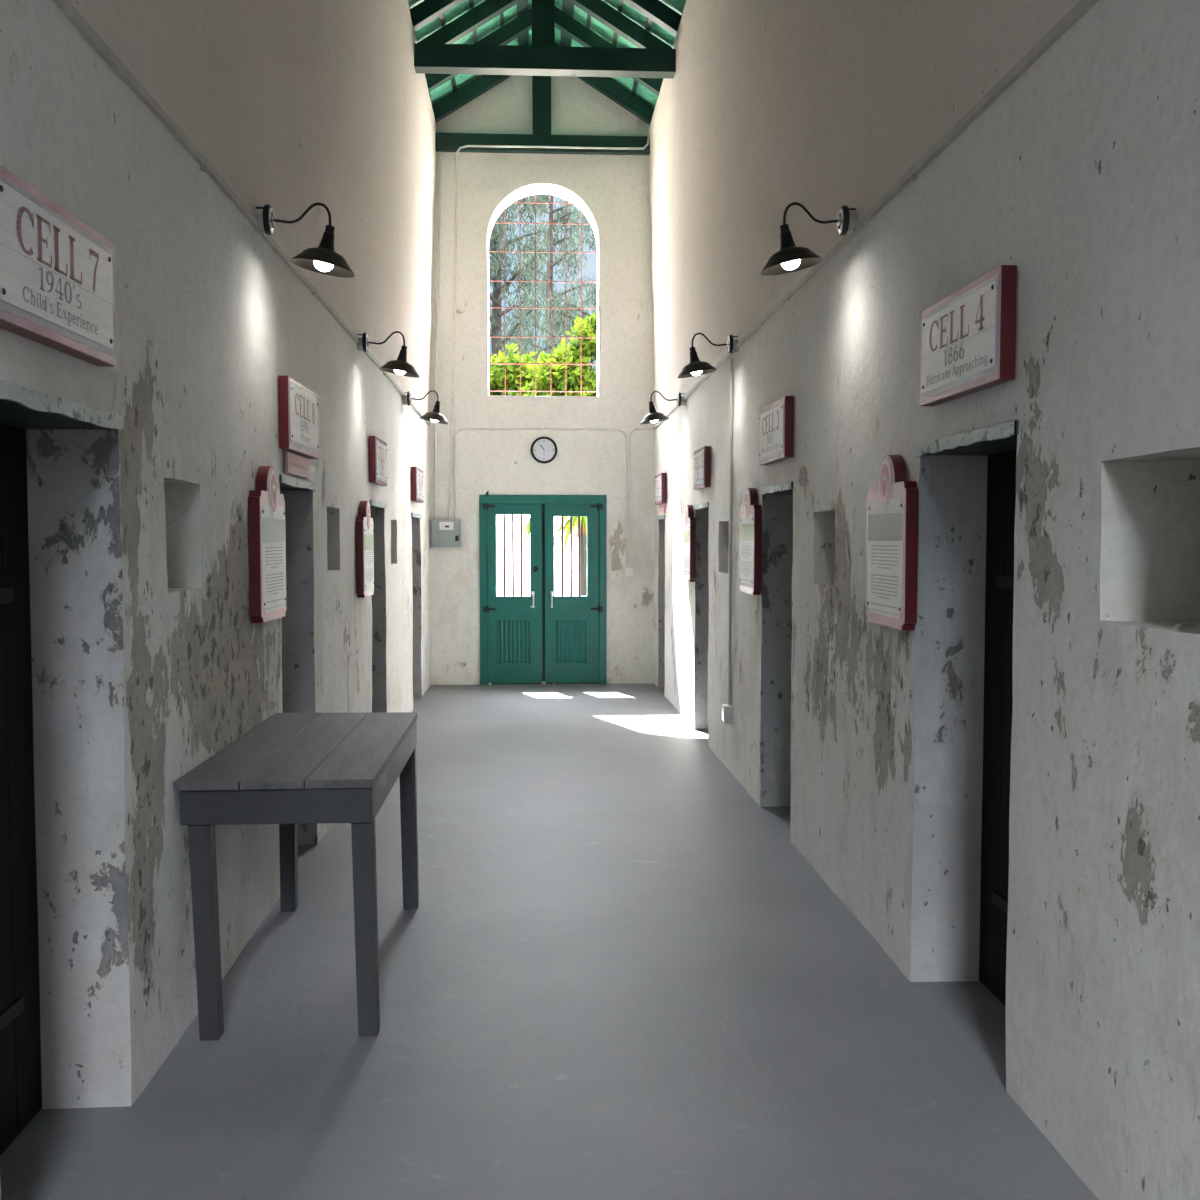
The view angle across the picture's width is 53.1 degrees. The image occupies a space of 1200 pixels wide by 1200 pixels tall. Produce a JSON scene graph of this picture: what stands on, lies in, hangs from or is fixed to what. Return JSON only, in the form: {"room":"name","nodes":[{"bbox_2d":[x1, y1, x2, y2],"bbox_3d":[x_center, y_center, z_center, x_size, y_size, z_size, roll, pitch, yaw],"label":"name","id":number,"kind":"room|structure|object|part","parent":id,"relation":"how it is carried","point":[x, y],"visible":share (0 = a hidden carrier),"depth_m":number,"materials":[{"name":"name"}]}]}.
{"room":"prison interior","nodes":[
{"label":"prison interior","id":0,"kind":"room"},
{"bbox_2d":[0,0,436,1199],"bbox_3d":[-1.500,-1.623,4.359,0.464,5.992,17.232,0,3,-3],"label":"wall","id":1,"kind":"structure","parent":0,"point":[149,659],"depth_m":3.99,"materials":[{"name":"paint"}]},
{"bbox_2d":[0,424,41,1154],"bbox_3d":[-1.554,0.499,2.909,0.038,1.897,0.828,0,3,-3],"label":"door","id":2,"kind":"structure","parent":1,"relation":"in","point":[20,1057],"depth_m":3.20,"materials":[{"name":"black paint"}]},
{"bbox_2d":[0,165,115,366],"bbox_3d":[-1.259,-0.747,2.757,0.054,0.317,0.712,0,3,-3],"label":"sign","id":3,"kind":"object","parent":1,"relation":"attached to","point":[57,272],"visible":1,"depth_m":2.71,"materials":[{"name":"white wood"}]},
{"bbox_2d":[0,379,123,430],"bbox_3d":[-1.432,-0.461,2.867,0.292,0.045,0.850,0,3,-3],"label":"trim","id":4,"kind":"structure","parent":1,"relation":"attached to","point":[20,407],"depth_m":2.93,"materials":[{"name":"grey concrete"}]},
{"bbox_2d":[52,0,430,425],"bbox_3d":[-1.372,-1.505,4.406,0.023,0.136,17.070,0,3,-3],"label":"trim","id":5,"kind":"structure","parent":1,"relation":"attached to","point":[65,6],"depth_m":3.88,"materials":[{"name":"grey paint"}]},
{"bbox_2d":[248,466,285,622],"bbox_3d":[-1.379,-0.237,4.995,0.052,0.638,0.475,0,3,-3],"label":"plaque","id":6,"kind":"object","parent":1,"relation":"attached to","point":[266,506],"visible":1,"depth_m":4.88,"materials":[{"name":"red metal"}]},
{"bbox_3d":[-1.357,-0.176,4.999,0.002,0.435,0.435,0,3,-3],"label":"panel","id":7,"kind":"part","parent":6,"relation":"part of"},
{"bbox_2d":[262,518,284,542],"bbox_3d":[-1.356,-0.288,4.993,0.001,0.100,0.423,0,3,-3],"label":"picture","id":8,"kind":"object","parent":6,"relation":"on","point":[273,529],"depth_m":4.98},
{"bbox_2d":[284,452,308,478],"bbox_3d":[-1.438,-0.638,5.705,0.016,0.095,0.520,0,3,-3],"label":"notice","id":9,"kind":"object","parent":1,"relation":"attached to","point":[296,465],"visible":1,"depth_m":5.64,"materials":[{"name":"pink paper"}]},
{"bbox_2d":[278,375,318,458],"bbox_3d":[-1.417,-0.852,5.678,0.054,0.320,0.725,0,3,-3],"label":"sign","id":10,"kind":"object","parent":1,"relation":"attached to","point":[297,404],"visible":1,"depth_m":5.51,"materials":[{"name":"white wood"}]},
{"bbox_3d":[-1.395,-0.854,5.678,0.002,0.244,0.672,0,3,-3],"label":"panel","id":11,"kind":"part","parent":10,"relation":"part of","materials":[{"name":"white wood"}]},
{"bbox_2d":[281,474,315,490],"bbox_3d":[-1.589,-0.561,5.761,0.292,0.046,0.830,0,3,-3],"label":"trim","id":12,"kind":"structure","parent":1,"relation":"attached to","point":[287,483],"depth_m":5.78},
{"bbox_2d":[254,203,354,277],"bbox_3d":[-1.210,-1.483,4.922,0.398,0.290,0.262,0,3,-3],"label":"wall lamp","id":13,"kind":"object","parent":1,"relation":"attached to","point":[323,259],"visible":0.99,"depth_m":4.90,"materials":[{"name":"black metal"}]},
{"bbox_3d":[-1.377,-1.555,4.909,0.061,0.122,0.122,0,3,-3],"label":"mounting plate","id":14,"kind":"part","parent":13,"relation":"part of","materials":[{"name":"black metal"}]},
{"bbox_3d":[-1.225,-1.575,4.916,0.247,0.108,0.012,0,3,-3],"label":"arm","id":15,"kind":"part","parent":13,"relation":"part of","materials":[{"name":"black metal"}]},
{"bbox_3d":[-1.139,-1.391,4.931,0.257,0.106,0.262,0,3,-3],"label":"lamp shade","id":16,"kind":"part","parent":13,"relation":"part of","materials":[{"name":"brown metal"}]},
{"bbox_3d":[-1.135,-1.392,4.931,0.079,0.082,0.080,0,3,-3],"label":"bulb","id":17,"kind":"part","parent":13,"relation":"part of","materials":[{"name":"white glass"}]},
{"bbox_2d":[356,501,373,597],"bbox_3d":[-1.534,-0.337,7.852,0.052,0.623,0.480,0,3,-3],"label":"plaque","id":18,"kind":"object","parent":1,"relation":"attached to","point":[364,522],"visible":1,"depth_m":7.71,"materials":[{"name":"red metal"}]},
{"bbox_3d":[-1.512,-0.276,7.856,0.002,0.420,0.440,0,3,-3],"label":"panel","id":19,"kind":"part","parent":18,"relation":"part of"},
{"bbox_2d":[364,534,373,549],"bbox_3d":[-1.510,-0.381,7.851,0.001,0.100,0.428,0,3,-3],"label":"picture","id":20,"kind":"object","parent":18,"relation":"on","point":[368,538],"depth_m":7.84},
{"bbox_2d":[369,436,386,485],"bbox_3d":[-1.571,-0.981,8.528,0.054,0.316,0.620,0,3,-3],"label":"sign","id":21,"kind":"object","parent":1,"relation":"attached to","point":[377,447],"visible":1,"depth_m":8.30,"materials":[{"name":"white wood"}]},
{"bbox_3d":[-1.549,-0.983,8.528,0.002,0.240,0.567,0,3,-3],"label":"panel","id":22,"kind":"part","parent":21,"relation":"part of","materials":[{"name":"white wood"}]},
{"bbox_2d":[370,500,386,507],"bbox_3d":[-1.748,-0.693,8.704,0.292,0.046,0.850,0,3,-3],"label":"trim","id":23,"kind":"structure","parent":1,"relation":"attached to","point":[373,504],"depth_m":8.67,"materials":[{"name":"grey concrete"}]},
{"bbox_2d":[356,331,419,377],"bbox_3d":[-1.361,-1.583,7.716,0.398,0.290,0.262,0,3,-3],"label":"wall lamp","id":24,"kind":"object","parent":1,"relation":"attached to","point":[400,366],"visible":1,"depth_m":7.69,"materials":[{"name":"black metal"}]},
{"bbox_3d":[-1.528,-1.655,7.704,0.061,0.122,0.122,0,3,-3],"label":"mounting plate","id":25,"kind":"part","parent":24,"relation":"part of","materials":[{"name":"black metal"}]},
{"bbox_3d":[-1.377,-1.674,7.711,0.247,0.108,0.012,0,3,-3],"label":"arm","id":26,"kind":"part","parent":24,"relation":"part of","materials":[{"name":"black metal"}]},
{"bbox_3d":[-1.290,-1.491,7.725,0.257,0.106,0.262,0,3,-3],"label":"lamp shade","id":27,"kind":"part","parent":24,"relation":"part of","materials":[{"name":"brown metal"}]},
{"bbox_3d":[-1.286,-1.492,7.725,0.079,0.082,0.080,0,3,-3],"label":"bulb","id":28,"kind":"part","parent":24,"relation":"part of","materials":[{"name":"white glass"}]},
{"bbox_2d":[412,513,421,518],"bbox_3d":[-1.901,-0.809,11.523,0.292,0.045,0.860,0,3,-3],"label":"trim","id":29,"kind":"structure","parent":1,"relation":"attached to","point":[414,515],"depth_m":11.47,"materials":[{"name":"grey metal"}]},
{"bbox_2d":[411,467,423,502],"bbox_3d":[-1.726,-1.087,11.377,0.054,0.313,0.690,0,3,-3],"label":"sign","id":30,"kind":"object","parent":1,"relation":"attached to","point":[417,480],"visible":1,"depth_m":11.09,"materials":[{"name":"white wood"}]},
{"bbox_3d":[-1.704,-1.089,11.377,0.002,0.237,0.637,0,3,-3],"label":"panel","id":31,"kind":"part","parent":30,"relation":"part of","materials":[{"name":"white wood"}]},
{"bbox_2d":[402,390,448,423],"bbox_3d":[-1.506,-1.671,10.392,0.398,0.290,0.262,0,3,-3],"label":"wall lamp","id":32,"kind":"object","parent":1,"relation":"attached to","point":[435,416],"visible":1,"depth_m":10.36,"materials":[{"name":"black metal"}]},
{"bbox_3d":[-1.673,-1.743,10.379,0.061,0.122,0.122,0,3,-3],"label":"mounting plate","id":33,"kind":"part","parent":32,"relation":"part of","materials":[{"name":"black metal"}]},
{"bbox_3d":[-1.521,-1.762,10.386,0.247,0.108,0.012,0,3,-3],"label":"arm","id":34,"kind":"part","parent":32,"relation":"part of","materials":[{"name":"black metal"}]},
{"bbox_3d":[-1.435,-1.579,10.400,0.257,0.106,0.262,0,3,-3],"label":"lamp shade","id":35,"kind":"part","parent":32,"relation":"part of","materials":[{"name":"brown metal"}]},
{"bbox_2d":[428,75,654,684],"bbox_3d":[-0.618,-2.546,13.172,3.708,6.925,0.411,0,3,-3],"label":"wall","id":36,"kind":"structure","parent":0,"point":[612,191],"depth_m":12.99,"materials":[{"name":"paint"}]},
{"bbox_2d":[432,151,440,518],"bbox_3d":[-1.753,-2.823,12.882,0.119,3.910,0.024,0,3,-3],"label":"conduit pipe","id":37,"kind":"object","parent":36,"relation":"attached to","point":[435,496],"visible":1,"depth_m":12.86,"materials":[{"name":"grey metal"}]},
{"bbox_2d":[431,519,460,546],"bbox_3d":[-1.660,-0.723,12.952,0.310,0.303,0.110,0,3,-3],"label":"electrical panel","id":38,"kind":"object","parent":36,"relation":"attached to","point":[444,532],"visible":1,"depth_m":12.90,"materials":[{"name":"grey metal"}]},
{"bbox_2d":[454,428,629,565],"bbox_3d":[-0.626,-1.111,13.031,1.912,1.505,0.024,0,3,-3],"label":"conduit pipe","id":39,"kind":"object","parent":36,"relation":"attached to","point":[458,430],"visible":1,"depth_m":13.00,"materials":[{"name":"beige metal"}]},
{"bbox_2d":[479,495,606,684],"bbox_3d":[-0.620,-0.111,13.123,1.381,2.068,0.148,0,3,-3],"label":"door","id":40,"kind":"structure","parent":36,"relation":"in","point":[536,638],"depth_m":13.11,"materials":[{"name":"teal paint"}]},
{"bbox_3d":[-0.935,0.459,13.105,0.365,0.493,0.014,0,3,-3],"label":"panel moulding","id":41,"kind":"part","parent":40,"relation":"part of","materials":[{"name":"teal paint"}]},
{"bbox_3d":[-0.936,0.457,13.127,0.308,0.469,0.026,0,3,-3],"label":"louvre panel","id":42,"kind":"part","parent":40,"relation":"part of","materials":[{"name":"teal paint"}]},
{"bbox_3d":[-0.734,-0.003,13.074,0.042,0.180,0.052,0,3,-3],"label":"pull handle","id":43,"kind":"part","parent":40,"relation":"part of","materials":[{"name":"silver metal"}]},
{"bbox_3d":[-0.525,-0.003,13.086,0.024,0.180,0.052,0,3,-3],"label":"pull handle","id":44,"kind":"part","parent":40,"relation":"part of","materials":[{"name":"silver metal"}]},
{"bbox_3d":[-0.317,0.457,13.138,0.366,0.493,0.014,0,3,-3],"label":"panel moulding","id":45,"kind":"part","parent":40,"relation":"part of","materials":[{"name":"teal paint"}]},
{"bbox_3d":[-0.318,0.456,13.160,0.309,0.469,0.026,0,3,-3],"label":"louvre panel","id":46,"kind":"part","parent":40,"relation":"part of","materials":[{"name":"teal paint"}]},
{"bbox_2d":[489,193,596,395],"bbox_3d":[-0.627,-3.349,13.225,1.192,2.244,0.024,0,3,-3],"label":"window","id":47,"kind":"structure","parent":36,"relation":"in","point":[519,202],"depth_m":13.22,"materials":[{"name":"metal"}]},
{"bbox_2d":[531,437,556,462],"bbox_3d":[-0.607,-1.625,13.002,0.290,0.290,0.032,0,3,-3],"label":"wall clock","id":48,"kind":"object","parent":36,"relation":"attached to","point":[543,449],"visible":1,"depth_m":13.00,"materials":[{"name":"black metal"}]},
{"bbox_2d":[448,136,649,518],"bbox_3d":[-0.557,-2.910,12.896,2.179,4.082,0.115,0,3,-3],"label":"conduit pipe","id":49,"kind":"object","parent":36,"relation":"attached to","point":[648,138],"visible":1,"depth_m":12.83,"materials":[{"name":"white metal"}]},
{"bbox_2d":[623,566,634,577],"bbox_3d":[0.317,-0.304,13.110,0.120,0.125,0.052,0,3,-3],"label":"box","id":50,"kind":"object","parent":36,"relation":"attached to","point":[628,571],"visible":1,"depth_m":13.09,"materials":[{"name":"white plastic"}]},
{"bbox_3d":[0.319,-0.303,13.086,0.080,0.085,0.004,0,3,-3],"label":"plate","id":51,"kind":"part","parent":50,"relation":"part of","materials":[{"name":"white plastic"}]},
{"bbox_2d":[629,428,652,565],"bbox_3d":[0.452,-1.119,13.089,0.280,1.515,0.020,0,3,-3],"label":"conduit pipe","id":52,"kind":"object","parent":36,"relation":"attached to","point":[636,428],"visible":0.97,"depth_m":13.06,"materials":[{"name":"beige metal"}]},
{"bbox_2d":[407,0,686,155],"bbox_3d":[-0.129,-4.955,4.350,3.480,1.253,18.000,0,3,-3],"label":"ceiling","id":53,"kind":"structure","parent":0,"point":[622,49],"depth_m":11.09,"materials":[{"name":"green paint"}]},
{"bbox_3d":[-0.620,-5.426,12.778,0.200,0.950,0.070,0,3,-3],"label":"king post","id":54,"kind":"part","parent":53,"relation":"part of","materials":[{"name":"green paint"}]},
{"bbox_3d":[-0.499,-5.316,10.543,0.200,0.940,0.140,0,3,-3],"label":"king post","id":55,"kind":"part","parent":53,"relation":"part of","materials":[{"name":"green paint"}]},
{"bbox_2d":[1,683,1099,1199],"bbox_3d":[-0.146,1.363,4.630,8.600,0.001,17.910,0,3,-3],"label":"floor","id":56,"kind":"structure","parent":0,"point":[617,972],"depth_m":3.96,"materials":[{"name":"grey paint"}]},
{"bbox_2d":[173,712,418,1040],"bbox_3d":[-1.060,0.948,4.509,0.617,0.842,1.480,0,3,-3],"label":"wooden table","id":57,"kind":"object","parent":56,"relation":"on","point":[289,770],"visible":1,"depth_m":3.84,"materials":[{"name":"grey paint"}]},
{"bbox_3d":[-1.258,1.054,3.834,0.087,0.700,0.068,0,3,-3],"label":"leg","id":58,"kind":"part","parent":57,"relation":"part of","materials":[{"name":"grey paint"}]},
{"bbox_3d":[-1.339,0.985,5.159,0.068,0.700,0.075,0,3,-3],"label":"leg","id":59,"kind":"part","parent":57,"relation":"part of","materials":[{"name":"grey paint"}]},
{"bbox_3d":[-0.754,1.052,3.862,0.077,0.700,0.070,0,3,-3],"label":"leg","id":60,"kind":"part","parent":57,"relation":"part of","materials":[{"name":"grey paint"}]},
{"bbox_3d":[-0.826,0.984,5.187,0.077,0.700,0.075,0,3,-3],"label":"leg","id":61,"kind":"part","parent":57,"relation":"part of","materials":[{"name":"grey paint"}]},
{"bbox_2d":[649,0,1199,1199],"bbox_3d":[1.253,-1.631,4.508,0.465,5.992,17.234,0,3,-3],"label":"wall","id":62,"kind":"structure","parent":0,"point":[1082,176],"depth_m":3.84,"materials":[{"name":"paint"}]},
{"bbox_2d":[655,473,665,504],"bbox_3d":[0.615,-1.133,12.259,0.054,0.298,0.660,0,3,-3],"label":"sign","id":63,"kind":"object","parent":62,"relation":"attached to","point":[660,480],"visible":1,"depth_m":12.01,"materials":[{"name":"white wood"}]},
{"bbox_3d":[0.593,-1.135,12.259,0.002,0.222,0.607,0,3,-3],"label":"panel","id":64,"kind":"part","parent":63,"relation":"part of","materials":[{"name":"white wood"}]},
{"bbox_2d":[657,515,664,519],"bbox_3d":[0.772,-0.856,12.432,0.292,0.046,0.670,0,3,-3],"label":"trim","id":65,"kind":"structure","parent":62,"relation":"attached to","point":[661,517],"depth_m":12.43,"materials":[{"name":"grey metal"}]},
{"bbox_2d":[659,504,664,513],"bbox_3d":[0.634,-0.932,12.280,0.016,0.095,0.480,0,3,-3],"label":"notice","id":66,"kind":"object","parent":62,"relation":"attached to","point":[661,506],"visible":1,"depth_m":12.25,"materials":[{"name":"pink paper"}]},
{"bbox_2d":[640,391,685,424],"bbox_3d":[0.547,-1.683,10.502,0.398,0.290,0.262,0,3,-3],"label":"wall lamp","id":67,"kind":"object","parent":62,"relation":"attached to","point":[653,416],"visible":0.99,"depth_m":10.47,"materials":[{"name":"black metal"}]},
{"bbox_3d":[0.477,-1.591,10.503,0.257,0.106,0.262,0,3,-3],"label":"lamp shade","id":68,"kind":"part","parent":67,"relation":"part of","materials":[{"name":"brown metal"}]},
{"bbox_3d":[0.563,-1.775,10.498,0.247,0.108,0.012,0,3,-3],"label":"arm","id":69,"kind":"part","parent":67,"relation":"part of","materials":[{"name":"black metal"}]},
{"bbox_3d":[0.714,-1.756,10.507,0.061,0.122,0.122,0,3,-3],"label":"mounting plate","id":70,"kind":"part","parent":67,"relation":"part of","materials":[{"name":"black metal"}]},
{"bbox_2d":[683,505,695,581],"bbox_3d":[0.746,-0.479,10.069,0.052,0.638,0.450,0,3,-3],"label":"plaque","id":71,"kind":"object","parent":62,"relation":"attached to","point":[689,523],"visible":1,"depth_m":9.92,"materials":[{"name":"white metal"}]},
{"bbox_2d":[683,531,688,542],"bbox_3d":[0.723,-0.530,10.065,0.001,0.100,0.398,0,3,-3],"label":"picture","id":72,"kind":"object","parent":71,"relation":"on","point":[685,533],"depth_m":10.08},
{"bbox_3d":[0.725,-0.418,10.071,0.002,0.435,0.410,0,3,-3],"label":"panel","id":73,"kind":"part","parent":71,"relation":"part of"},
{"bbox_2d":[693,446,709,489],"bbox_3d":[0.788,-1.020,9.334,0.054,0.305,0.615,0,3,-3],"label":"sign","id":74,"kind":"object","parent":62,"relation":"attached to","point":[701,475],"visible":1,"depth_m":9.15,"materials":[{"name":"white wood"}]},
{"bbox_3d":[0.765,-1.022,9.334,0.002,0.229,0.562,0,3,-3],"label":"panel","id":75,"kind":"part","parent":74,"relation":"part of","materials":[{"name":"white wood"}]},
{"bbox_2d":[694,502,708,509],"bbox_3d":[0.943,-0.746,9.539,0.292,0.045,0.790,0,3,-3],"label":"trim","id":76,"kind":"structure","parent":62,"relation":"attached to","point":[705,505],"depth_m":9.47,"materials":[{"name":"grey concrete"}]},
{"bbox_2d":[677,333,738,377],"bbox_3d":[0.705,-1.599,7.838,0.398,0.290,0.262,0,3,-3],"label":"wall lamp","id":77,"kind":"object","parent":62,"relation":"attached to","point":[696,367],"visible":0.99,"depth_m":7.81,"materials":[{"name":"black metal"}]},
{"bbox_3d":[0.630,-1.508,7.838,0.079,0.082,0.080,0,3,-3],"label":"bulb","id":78,"kind":"part","parent":77,"relation":"part of","materials":[{"name":"white glass"}]},
{"bbox_3d":[0.634,-1.507,7.838,0.257,0.106,0.262,0,3,-3],"label":"lamp shade","id":79,"kind":"part","parent":77,"relation":"part of","materials":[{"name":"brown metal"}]},
{"bbox_3d":[0.720,-1.690,7.834,0.247,0.108,0.012,0,3,-3],"label":"arm","id":80,"kind":"part","parent":77,"relation":"part of","materials":[{"name":"black metal"}]},
{"bbox_3d":[0.872,-1.672,7.843,0.061,0.122,0.122,0,3,-3],"label":"mounting plate","id":81,"kind":"part","parent":77,"relation":"part of","materials":[{"name":"black metal"}]},
{"bbox_2d":[722,704,732,722],"bbox_3d":[0.865,0.773,8.152,0.065,0.115,0.115,0,3,-3],"label":"outlet box","id":82,"kind":"object","parent":62,"relation":"attached to","point":[727,711],"visible":1,"depth_m":8.10,"materials":[{"name":"silver metal"}]},
{"bbox_2d":[728,358,733,705],"bbox_3d":[0.882,-0.448,8.077,0.022,2.338,0.060,0,3,-3],"label":"conduit pipe","id":83,"kind":"object","parent":62,"relation":"attached to","point":[731,359],"visible":1,"depth_m":8.07,"materials":[{"name":"grey metal"}]},
{"bbox_2d":[740,488,761,594],"bbox_3d":[0.911,-0.360,7.281,0.052,0.638,0.480,0,3,-3],"label":"plaque","id":84,"kind":"object","parent":62,"relation":"attached to","point":[751,512],"visible":1,"depth_m":7.17,"materials":[{"name":"white metal"}]},
{"bbox_2d":[740,524,752,540],"bbox_3d":[0.888,-0.411,7.277,0.001,0.100,0.428,0,3,-3],"label":"picture","id":85,"kind":"object","parent":84,"relation":"on","point":[746,530],"depth_m":7.27},
{"bbox_3d":[0.890,-0.299,7.283,0.002,0.435,0.440,0,3,-3],"label":"panel","id":86,"kind":"part","parent":84,"relation":"part of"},
{"bbox_2d":[759,396,793,464],"bbox_3d":[0.953,-0.914,6.544,0.054,0.314,0.702,0,3,-3],"label":"sign","id":87,"kind":"object","parent":62,"relation":"attached to","point":[776,419],"visible":1,"depth_m":6.38,"materials":[{"name":"white wood"}]},
{"bbox_3d":[0.931,-0.916,6.544,0.002,0.238,0.649,0,3,-3],"label":"panel","id":88,"kind":"part","parent":87,"relation":"part of","materials":[{"name":"white wood"}]},
{"bbox_2d":[760,481,793,494],"bbox_3d":[1.114,-0.617,6.657,0.292,0.044,0.850,0,3,-3],"label":"trim","id":89,"kind":"structure","parent":62,"relation":"attached to","point":[785,488],"depth_m":6.62,"materials":[{"name":"grey concrete"}]},
{"bbox_2d":[760,202,857,275],"bbox_3d":[0.871,-1.513,5.013,0.398,0.290,0.262,0,3,-3],"label":"wall lamp","id":90,"kind":"object","parent":62,"relation":"attached to","point":[790,257],"visible":1,"depth_m":4.99,"materials":[{"name":"black metal"}]},
{"bbox_3d":[0.796,-1.422,5.014,0.079,0.082,0.080,0,3,-3],"label":"bulb","id":91,"kind":"part","parent":90,"relation":"part of","materials":[{"name":"white glass"}]},
{"bbox_3d":[0.801,-1.421,5.014,0.257,0.106,0.262,0,3,-3],"label":"lamp shade","id":92,"kind":"part","parent":90,"relation":"part of","materials":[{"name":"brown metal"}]},
{"bbox_3d":[0.887,-1.604,5.009,0.247,0.108,0.012,0,3,-3],"label":"arm","id":93,"kind":"part","parent":90,"relation":"part of","materials":[{"name":"black metal"}]},
{"bbox_3d":[1.038,-1.586,5.018,0.061,0.122,0.122,0,3,-3],"label":"mounting plate","id":94,"kind":"part","parent":90,"relation":"part of","materials":[{"name":"black metal"}]},
{"bbox_2d":[653,0,1097,429],"bbox_3d":[1.090,-1.522,4.538,0.024,0.225,17.070,0,3,-3],"label":"ledge","id":95,"kind":"object","parent":62,"relation":"attached to","point":[1082,6],"depth_m":3.95,"materials":[{"name":"grey paint"}]},
{"bbox_2d":[866,455,918,630],"bbox_3d":[1.078,-0.220,4.457,0.052,0.636,0.485,0,3,-3],"label":"plaque","id":96,"kind":"object","parent":62,"relation":"attached to","point":[892,504],"visible":1,"depth_m":4.36,"materials":[{"name":"white metal"}]},
{"bbox_2d":[868,513,901,540],"bbox_3d":[1.055,-0.270,4.453,0.001,0.100,0.433,0,3,-3],"label":"picture","id":97,"kind":"object","parent":96,"relation":"on","point":[881,526],"depth_m":4.44},
{"bbox_3d":[1.057,-0.159,4.459,0.002,0.433,0.445,0,3,-3],"label":"panel","id":98,"kind":"part","parent":96,"relation":"part of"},
{"bbox_2d":[915,420,1019,456],"bbox_3d":[1.282,-0.505,3.809,0.292,0.046,0.880,0,3,-3],"label":"trim","id":99,"kind":"structure","parent":62,"relation":"attached to","point":[1002,437],"depth_m":3.79,"materials":[{"name":"grey paint"}]},
{"bbox_2d":[920,265,1016,405],"bbox_3d":[1.120,-0.796,3.706,0.054,0.317,0.692,0,3,-3],"label":"sign","id":100,"kind":"object","parent":62,"relation":"attached to","point":[968,337],"visible":1,"depth_m":3.58,"materials":[{"name":"white wood"}]},
{"bbox_3d":[1.098,-0.798,3.706,0.002,0.241,0.639,0,3,-3],"label":"panel","id":101,"kind":"part","parent":100,"relation":"part of","materials":[{"name":"white wood"}]},
{"bbox_2d":[979,450,1016,1006],"bbox_3d":[1.404,0.452,3.864,0.038,1.892,0.858,0,3,-3],"label":"door","id":102,"kind":"structure","parent":62,"relation":"in","point":[1002,467],"depth_m":4.15,"materials":[{"name":"black paint"}]},
{"bbox_2d":[1171,626,1186,628],"bbox_3d":[1.268,0.059,2.628,0.040,0.004,0.013,-2,3,-27],"label":"flake","id":103,"kind":"object","parent":62,"relation":"on","point":[1175,627],"visible":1,"depth_m":2.62,"materials":[{"name":"grey paint"}]},
{"bbox_2d":[1175,623,1192,625],"bbox_3d":[1.315,0.056,2.701,0.055,0.004,0.013,-2,4,-33],"label":"flake","id":104,"kind":"object","parent":62,"relation":"on","point":[1183,624],"visible":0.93,"depth_m":2.69,"materials":[{"name":"grey paint"}]},
{"label":"outside","id":105,"kind":"structure","parent":0,"visible":0},
{"label":"ground","id":106,"kind":"structure","parent":105,"visible":0},
{"bbox_2d":[489,342,543,395],"bbox_3d":[-1.761,-1.764,19.430,2.168,4.844,1.978,0,3,-3],"label":"leafy tree","id":107,"kind":"object","parent":106,"relation":"on","point":[496,371],"visible":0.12,"depth_m":19.27,"materials":[{"name":"green plant"}]},
{"bbox_2d":[489,194,582,395],"bbox_3d":[-2.177,-4.716,25.410,4.131,10.132,3.943,0,3,-3],"label":"feathery tree","id":108,"kind":"object","parent":106,"relation":"on","point":[496,243],"visible":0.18,"depth_m":24.65,"materials":[{"name":"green plant"}]},
{"bbox_2d":[496,515,577,595],"bbox_3d":[-0.805,-0.926,24.126,17.100,2.680,0.400,0,3,-3],"label":"wall","id":109,"kind":"structure","parent":106,"relation":"on","point":[499,518],"depth_m":23.95,"materials":[{"name":"white paint"}]},
{"bbox_2d":[523,518,555,542],"bbox_3d":[-0.861,-0.205,17.011,0.500,1.975,0.497,1,3,25],"label":"plant","id":110,"kind":"object","parent":106,"relation":"on","point":[527,530],"visible":0.19,"depth_m":16.87,"materials":[{"name":"green plant"}]},
{"bbox_2d":[502,194,593,358],"bbox_3d":[-1.318,-6.339,33.331,3.479,12.554,3.120,-2,3,-29],"label":"feathery tree","id":111,"kind":"object","parent":106,"relation":"on","point":[558,218],"visible":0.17,"depth_m":33.07,"materials":[{"name":"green plant"}]},
{"bbox_2d":[524,312,596,595],"bbox_3d":[-0.249,-1.825,18.320,1.981,5.080,1.758,0,3,-3],"label":"leafy tree","id":112,"kind":"object","parent":106,"relation":"on","point":[554,379],"visible":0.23,"depth_m":17.75,"materials":[{"name":"green plant"}]},
{"bbox_2d":[533,205,596,372],"bbox_3d":[0.303,-5.160,28.557,4.296,10.694,4.067,0,3,-3],"label":"feathery tree","id":113,"kind":"object","parent":106,"relation":"on","point":[562,319],"visible":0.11,"depth_m":28.28,"materials":[{"name":"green plant"}]},
{"bbox_2d":[554,516,586,595],"bbox_3d":[-0.271,-0.184,16.206,0.853,2.017,0.724,0,3,-3],"label":"plant","id":114,"kind":"object","parent":106,"relation":"on","point":[583,519],"visible":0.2,"depth_m":16.17,"materials":[{"name":"green plant"}]},
{"bbox_3d":[-0.251,-0.167,16.225,0.088,1.981,0.076,0,3,-3],"label":"stem","id":115,"kind":"part","parent":114,"relation":"part of","materials":[{"name":"grey plant"}]},
{"bbox_2d":[573,521,585,545],"bbox_3d":[-0.140,-0.279,17.407,0.659,2.082,0.536,2,4,34],"label":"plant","id":116,"kind":"object","parent":106,"relation":"on","point":[576,521],"visible":0.04,"depth_m":17.59,"materials":[{"name":"plant"}]}
]}

